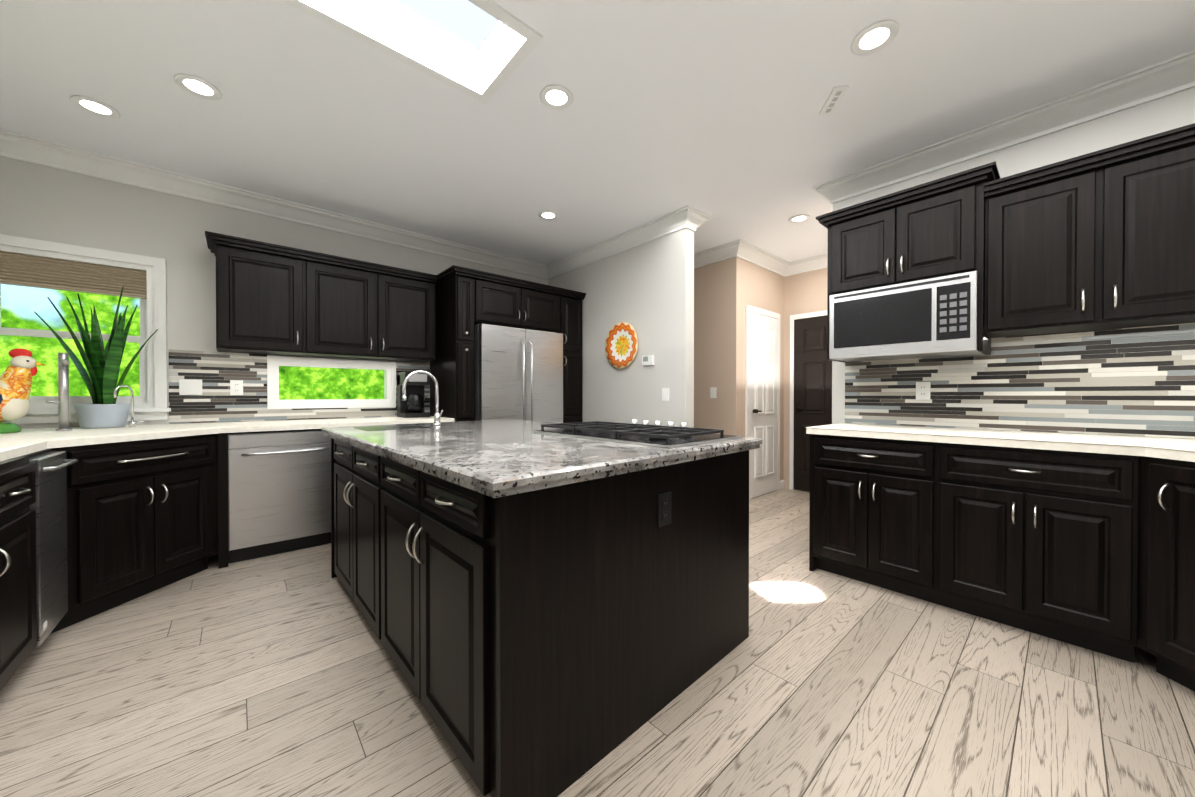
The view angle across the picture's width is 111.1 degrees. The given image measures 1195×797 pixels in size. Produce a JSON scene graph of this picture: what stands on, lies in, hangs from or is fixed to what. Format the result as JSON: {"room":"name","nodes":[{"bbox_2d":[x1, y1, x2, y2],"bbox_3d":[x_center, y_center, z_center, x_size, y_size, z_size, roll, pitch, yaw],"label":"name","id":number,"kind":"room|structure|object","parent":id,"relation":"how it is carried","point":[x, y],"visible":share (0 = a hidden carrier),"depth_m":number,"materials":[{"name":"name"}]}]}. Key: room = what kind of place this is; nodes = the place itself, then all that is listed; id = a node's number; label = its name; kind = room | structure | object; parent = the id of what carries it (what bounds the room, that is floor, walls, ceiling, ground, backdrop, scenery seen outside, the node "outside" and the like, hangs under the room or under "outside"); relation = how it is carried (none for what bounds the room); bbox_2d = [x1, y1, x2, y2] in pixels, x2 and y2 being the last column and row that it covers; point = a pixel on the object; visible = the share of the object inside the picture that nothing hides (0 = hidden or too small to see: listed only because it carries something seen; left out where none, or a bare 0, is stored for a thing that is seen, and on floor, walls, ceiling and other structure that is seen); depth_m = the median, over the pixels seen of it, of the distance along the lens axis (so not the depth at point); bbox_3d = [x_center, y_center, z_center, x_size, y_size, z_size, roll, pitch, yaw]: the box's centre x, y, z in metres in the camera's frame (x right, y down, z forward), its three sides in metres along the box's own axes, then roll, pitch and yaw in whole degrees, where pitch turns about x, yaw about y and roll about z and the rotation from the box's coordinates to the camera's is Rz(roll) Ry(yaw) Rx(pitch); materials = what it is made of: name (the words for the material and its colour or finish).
{"room":"kitchen","nodes":[
{"label":"kitchen","id":0,"kind":"room"},
{"bbox_2d":[0,156,547,428],"bbox_3d":[-1.775,-0.301,4.155,5.240,2.800,0.128,0,1,-41],"label":"wall","id":1,"kind":"structure","parent":0,"point":[39,202],"depth_m":3.00,"materials":[{"name":"white paint"}]},
{"bbox_2d":[0,234,170,423],"bbox_3d":[-3.420,-0.418,2.670,0.890,1.145,0.150,0,1,-41],"label":"window","id":2,"kind":"structure","parent":1,"relation":"in","point":[29,262],"depth_m":2.73,"materials":[{"name":"white wood"}]},
{"bbox_2d":[179,379,201,394],"bbox_3d":[-2.983,-0.083,3.005,0.120,0.115,0.009,0,1,-41],"label":"outlet","id":3,"kind":"object","parent":1,"relation":"attached to","point":[194,387],"depth_m":3.00,"materials":[{"name":"white plastic"}]},
{"bbox_2d":[230,380,242,394],"bbox_3d":[-2.794,-0.084,3.171,0.075,0.115,0.008,0,1,-41],"label":"outlet","id":4,"kind":"object","parent":1,"relation":"attached to","point":[236,386],"depth_m":3.17,"materials":[{"name":"white plastic"}]},
{"bbox_2d":[0,128,552,278],"bbox_3d":[-2.091,-1.536,3.725,4.030,0.125,0.105,0,1,-41],"label":"crown molding","id":5,"kind":"structure","parent":1,"relation":"attached to","point":[14,145],"depth_m":3.10,"materials":[{"name":"white wood"}]},
{"bbox_2d":[205,231,437,361],"bbox_3d":[-2.193,-0.746,3.429,1.560,0.780,0.400,0,1,-41],"label":"upper cabinet","id":6,"kind":"object","parent":1,"relation":"attached to","point":[273,299],"visible":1,"depth_m":3.23,"materials":[{"name":"brown wood"}]},
{"bbox_2d":[267,356,395,408],"bbox_3d":[-2.329,-0.133,3.650,0.960,0.430,0.118,0,1,-41],"label":"window","id":7,"kind":"structure","parent":1,"relation":"in","point":[274,363],"depth_m":3.57,"materials":[{"name":"white wood"}]},
{"bbox_2d":[0,488,1194,796],"bbox_3d":[0.409,1.137,2.395,6.850,0.050,6.030,0,1,-41],"label":"floor","id":8,"kind":"structure","parent":0,"point":[274,676],"depth_m":1.48,"materials":[{"name":"beige wood"}]},
{"bbox_2d":[0,416,454,689],"bbox_3d":[-1.385,0.654,1.751,2.688,0.925,4.007,0,1,-41],"label":"base cabinet","id":9,"kind":"object","parent":8,"relation":"on","point":[94,521],"visible":0.69,"depth_m":2.09,"materials":[{"name":"brown wood"}]},
{"bbox_2d":[0,348,45,433],"bbox_3d":[-3.286,-0.045,2.213,0.375,0.465,0.230,0,1,-41],"label":"rooster figurine","id":10,"kind":"object","parent":9,"relation":"on","point":[16,381],"visible":1,"depth_m":2.25,"materials":[{"name":"multicoloured"}]},
{"bbox_2d":[45,353,71,430],"bbox_3d":[-3.047,-0.039,2.320,0.116,0.450,0.233,0,1,-41],"label":"sink faucet","id":11,"kind":"object","parent":9,"relation":"on","point":[62,402],"visible":1,"depth_m":2.37,"materials":[{"name":"silver metal"}]},
{"bbox_2d":[33,286,157,428],"bbox_3d":[-3.202,-0.270,2.633,0.515,0.909,0.370,0,1,-41],"label":"snake plant","id":12,"kind":"object","parent":9,"relation":"on","point":[104,409],"visible":1,"depth_m":2.58,"materials":[{"name":"green plant"}]},
{"bbox_2d":[113,385,143,426],"bbox_3d":[-2.987,0.049,2.613,0.120,0.270,0.085,0,1,-41],"label":"tap","id":13,"kind":"object","parent":9,"relation":"on","point":[132,422],"visible":1,"depth_m":2.63,"materials":[{"name":"silver metal"}]},
{"bbox_2d":[228,430,330,562],"bbox_3d":[-2.372,0.673,3.086,0.600,0.868,0.636,0,1,-41],"label":"dishwasher","id":14,"kind":"object","parent":9,"relation":"in","point":[279,492],"visible":0.9,"depth_m":2.86,"materials":[{"name":"silver metal"}]},
{"bbox_2d":[397,372,429,417],"bbox_3d":[-1.739,-0.035,3.872,0.220,0.420,0.264,0,1,-41],"label":"coffee maker","id":15,"kind":"object","parent":9,"relation":"on","point":[412,406],"visible":0.96,"depth_m":3.81,"materials":[{"name":"black plastic"}]},
{"bbox_2d":[430,265,585,422],"bbox_3d":[-0.927,-0.033,4.324,1.496,2.260,0.730,0,1,-41],"label":"cabinet","id":16,"kind":"object","parent":8,"relation":"on","point":[467,299],"visible":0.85,"depth_m":3.90,"materials":[{"name":"brown wood"}]},
{"bbox_2d":[474,323,562,422],"bbox_3d":[-0.927,0.196,4.256,0.915,1.765,0.796,0,1,-41],"label":"fridge","id":17,"kind":"object","parent":8,"relation":"on","point":[518,373],"visible":0.42,"depth_m":3.93,"materials":[{"name":"grey metal"}]},
{"bbox_2d":[325,435,748,796],"bbox_3d":[-0.484,0.670,2.219,1.387,0.885,2.108,0,1,-41],"label":"kitchen island","id":18,"kind":"object","parent":8,"relation":"on","point":[547,615],"depth_m":1.31,"materials":[{"name":"brown wood"}]},
{"bbox_2d":[321,419,761,502],"bbox_3d":[-0.473,0.205,2.225,1.450,0.045,2.196,0,1,-41],"label":"island countertop","id":19,"kind":"structure","parent":18,"relation":"on","point":[482,461],"depth_m":1.46,"materials":[{"name":"grey stone"}]},
{"bbox_2d":[402,370,442,424],"bbox_3d":[-1.132,-0.004,2.667,0.250,0.366,0.120,0,1,-41],"label":"island faucet","id":20,"kind":"object","parent":19,"relation":"on","point":[437,415],"visible":1,"depth_m":2.73,"materials":[{"name":"silver metal"}]},
{"bbox_2d":[533,420,741,447],"bbox_3d":[0.165,0.153,2.067,0.577,0.060,0.926,0,1,-41],"label":"cooktop","id":21,"kind":"object","parent":19,"relation":"in","point":[669,435],"visible":1,"depth_m":1.88,"materials":[{"name":"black metal"}]},
{"bbox_2d":[809,467,932,602],"bbox_3d":[1.795,0.668,2.589,0.620,0.884,0.640,0,1,-41],"label":"base cabinet","id":22,"kind":"object","parent":8,"relation":"on","point":[869,527],"depth_m":2.36,"materials":[{"name":"brown wood"}]},
{"bbox_2d":[933,479,1132,662],"bbox_3d":[2.217,0.672,2.108,0.620,0.884,0.640,0,1,-41],"label":"base cabinet","id":23,"kind":"object","parent":8,"relation":"on","point":[1086,541],"depth_m":1.88,"materials":[{"name":"brown wood"}]},
{"bbox_2d":[805,423,1194,510],"bbox_3d":[1.873,0.213,1.585,1.836,0.040,2.278,0,1,-41],"label":"countertop","id":24,"kind":"structure","parent":23,"relation":"on","point":[1143,471],"depth_m":1.93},
{"bbox_2d":[1133,503,1194,691],"bbox_3d":[2.400,0.677,1.364,0.721,0.884,0.721,0,1,-41],"label":"base cabinet","id":25,"kind":"object","parent":8,"relation":"on","point":[1163,539],"depth_m":1.58,"materials":[{"name":"brown wood"}]},
{"bbox_2d":[0,0,1194,264],"bbox_3d":[0.409,-1.688,2.374,6.850,0.200,6.030,0,1,-41],"label":"ceiling","id":26,"kind":"structure","parent":0,"point":[712,108],"depth_m":2.16,"materials":[{"name":"white paint"}]},
{"bbox_2d":[70,95,120,118],"bbox_3d":[-2.726,-1.581,2.226,0.176,0.008,0.176,0,1,-41],"label":"recessed light","id":27,"kind":"object","parent":26,"relation":"in","point":[95,107],"visible":1,"depth_m":2.22,"materials":[{"name":"white"}]},
{"bbox_2d":[174,74,221,99],"bbox_3d":[-2.027,-1.580,2.081,0.176,0.008,0.176,0,1,-41],"label":"recessed light","id":28,"kind":"object","parent":26,"relation":"in","point":[197,86],"visible":1,"depth_m":2.08,"materials":[{"name":"white"}]},
{"bbox_2d":[280,0,542,103],"bbox_3d":[-0.869,-1.671,1.593,1.200,0.202,0.540,0,1,-41],"label":"skylight","id":29,"kind":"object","parent":26,"relation":"attached to","point":[475,30],"depth_m":1.89,"materials":[{"name":"white"}]},
{"bbox_2d":[538,211,557,219],"bbox_3d":[-0.427,-1.591,3.563,0.176,0.008,0.176,0,1,-41],"label":"recessed light","id":30,"kind":"object","parent":26,"relation":"in","point":[548,215],"visible":1,"depth_m":3.56,"materials":[{"name":"white"}]},
{"bbox_2d":[540,85,572,109],"bbox_3d":[-0.215,-1.581,2.154,0.176,0.008,0.176,0,1,-41],"label":"recessed light","id":31,"kind":"object","parent":26,"relation":"in","point":[558,97],"visible":1,"depth_m":2.15,"materials":[{"name":"white"}]},
{"bbox_2d":[788,214,809,222],"bbox_3d":[1.788,-1.592,3.631,0.176,0.008,0.176,0,1,-41],"label":"recessed light","id":32,"kind":"object","parent":26,"relation":"in","point":[800,218],"visible":1,"depth_m":3.63,"materials":[{"name":"white"}]},
{"bbox_2d":[819,85,848,115],"bbox_3d":[1.253,-1.580,2.178,0.070,0.012,0.200,0,0,9],"label":"ceiling vent","id":33,"kind":"object","parent":26,"relation":"in","point":[833,100],"visible":0.98,"depth_m":2.16,"materials":[{"name":"white"}]},
{"bbox_2d":[851,20,898,55],"bbox_3d":[1.214,-1.578,1.798,0.176,0.008,0.176,0,1,-41],"label":"recessed light","id":34,"kind":"object","parent":26,"relation":"in","point":[874,37],"visible":1,"depth_m":1.79,"materials":[{"name":"white"}]},
{"bbox_2d":[548,228,695,427],"bbox_3d":[0.130,-0.303,4.348,0.120,2.800,2.050,0,1,-41],"label":"wall","id":35,"kind":"structure","parent":0,"point":[674,307],"depth_m":3.92,"materials":[{"name":"white paint"}]},
{"bbox_2d":[605,322,637,368],"bbox_3d":[0.242,-0.531,4.105,0.034,0.464,0.464,0,1,-41],"label":"decorative plate","id":36,"kind":"object","parent":35,"relation":"attached to","point":[621,344],"visible":1,"depth_m":4.11,"materials":[{"name":"ceramic"}]},
{"bbox_2d":[544,205,699,276],"bbox_3d":[0.117,-1.539,4.197,0.125,0.125,2.065,0,1,-41],"label":"crown molding","id":37,"kind":"structure","parent":35,"relation":"attached to","point":[688,217],"depth_m":3.96,"materials":[{"name":"white wood"}]},
{"bbox_2d":[642,355,653,364],"bbox_3d":[0.473,-0.359,3.844,0.026,0.090,0.130,0,1,-41],"label":"thermostat","id":38,"kind":"object","parent":35,"relation":"attached to","point":[647,359],"visible":0.93,"depth_m":3.82,"materials":[{"name":"white plastic"}]},
{"bbox_2d":[662,388,668,400],"bbox_3d":[0.613,-0.038,3.699,0.009,0.115,0.075,0,1,-41],"label":"light switch","id":39,"kind":"object","parent":35,"relation":"attached to","point":[665,391],"depth_m":3.69,"materials":[{"name":"white plastic"}]},
{"bbox_2d":[690,211,710,231],"bbox_3d":[0.236,-1.540,4.381,0.115,0.125,2.185,0,1,-41],"label":"crown molding","id":40,"kind":"structure","parent":35,"relation":"attached to","point":[704,217],"depth_m":3.57,"materials":[{"name":"white wood"}]},
{"bbox_2d":[780,480,784,488],"bbox_3d":[1.200,1.045,4.650,2.114,0.100,3.080,0,1,-41],"label":"baseboard","id":41,"kind":"structure","parent":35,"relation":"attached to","point":[782,484],"depth_m":4.96,"materials":[{"name":"white"}]},
{"bbox_2d":[696,257,743,436],"bbox_3d":[0.849,-0.308,5.045,0.120,2.800,1.950,0,1,-41],"label":"wall","id":42,"kind":"structure","parent":0,"point":[719,285],"depth_m":4.40,"materials":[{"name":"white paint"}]},
{"bbox_2d":[710,387,716,397],"bbox_3d":[1.264,-0.064,4.473,0.009,0.115,0.075,0,1,-41],"label":"light switch","id":43,"kind":"object","parent":42,"relation":"attached to","point":[713,390],"depth_m":4.47,"materials":[{"name":"white plastic"}]},
{"bbox_2d":[694,239,747,267],"bbox_3d":[0.790,-1.545,4.933,0.105,0.125,2.085,0,1,-41],"label":"crown molding","id":44,"kind":"structure","parent":42,"relation":"attached to","point":[738,248],"depth_m":4.34,"materials":[{"name":"white wood"}]},
{"bbox_2d":[744,260,783,480],"bbox_3d":[1.866,-0.305,4.719,0.960,2.800,0.120,0,1,-41],"label":"wall","id":45,"kind":"structure","parent":0,"point":[763,288],"depth_m":4.74,"materials":[{"name":"white paint"}]},
{"bbox_2d":[745,305,779,499],"bbox_3d":[1.900,0.045,4.622,0.770,2.100,0.072,0,1,-41],"label":"door","id":46,"kind":"structure","parent":45,"relation":"attached to","point":[762,383],"depth_m":4.60,"materials":[{"name":"white wood"}]},
{"bbox_2d":[739,243,791,276],"bbox_3d":[1.899,-1.542,4.589,1.090,0.125,0.105,0,1,-41],"label":"crown molding","id":47,"kind":"structure","parent":45,"relation":"attached to","point":[757,256],"depth_m":4.61,"materials":[{"name":"white wood"}]},
{"bbox_2d":[784,267,827,491],"bbox_3d":[2.635,-0.305,4.676,0.120,2.800,1.200,0,1,-41],"label":"wall","id":48,"kind":"structure","parent":0,"point":[806,292],"depth_m":4.90,"materials":[{"name":"white paint"}]},
{"bbox_2d":[792,253,827,274],"bbox_3d":[2.600,-1.542,4.536,0.105,0.125,0.870,0,1,-41],"label":"crown molding","id":49,"kind":"structure","parent":48,"relation":"attached to","point":[820,261],"depth_m":4.71,"materials":[{"name":"white wood"}]},
{"bbox_2d":[789,310,831,491],"bbox_3d":[2.580,0.051,4.597,0.069,2.090,0.850,0,1,-41],"label":"door","id":50,"kind":"structure","parent":48,"relation":"attached to","point":[810,385],"depth_m":4.78,"materials":[{"name":"black wood"}]},
{"bbox_2d":[832,87,1194,438],"bbox_3d":[2.580,-0.287,2.260,0.128,2.800,2.320,0,1,-41],"label":"wall","id":51,"kind":"structure","parent":0,"point":[1133,381],"depth_m":2.25,"materials":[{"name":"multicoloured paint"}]},
{"bbox_2d":[828,175,987,298],"bbox_3d":[1.938,-0.935,2.590,0.390,0.490,0.730,0,1,-41],"label":"upper cabinet","id":52,"kind":"object","parent":51,"relation":"attached to","point":[934,232],"depth_m":2.41,"materials":[{"name":"brown wood"}]},
{"bbox_2d":[829,270,984,361],"bbox_3d":[1.928,-0.475,2.585,0.394,0.424,0.726,0,1,-41],"label":"microwave","id":53,"kind":"object","parent":52,"relation":"in","point":[932,317],"visible":1,"depth_m":2.42,"materials":[{"name":"silver metal"}]},
{"bbox_2d":[916,382,930,399],"bbox_3d":[2.126,-0.050,2.675,0.009,0.115,0.075,0,1,-41],"label":"outlet","id":54,"kind":"object","parent":51,"relation":"attached to","point":[923,389],"depth_m":2.67,"materials":[{"name":"white plastic"}]},
{"bbox_2d":[813,49,1194,205],"bbox_3d":[2.434,-1.525,2.253,0.105,0.125,2.335,0,1,-41],"label":"crown molding","id":55,"kind":"structure","parent":51,"relation":"attached to","point":[1172,75],"depth_m":2.28,"materials":[{"name":"white wood"}]},
{"bbox_2d":[980,131,1194,342],"bbox_3d":[2.465,-0.725,2.020,0.350,0.740,0.780,0,1,-41],"label":"upper cabinet","id":56,"kind":"object","parent":51,"relation":"attached to","point":[1103,239],"depth_m":1.92,"materials":[{"name":"brown wood"}]},
{"label":"outside","id":57,"kind":"structure","parent":0,"visible":0},
{"bbox_2d":[0,284,383,399],"bbox_3d":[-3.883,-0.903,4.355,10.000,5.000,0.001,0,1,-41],"label":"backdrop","id":58,"kind":"structure","parent":57,"point":[20,305],"depth_m":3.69,"materials":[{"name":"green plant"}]}
]}

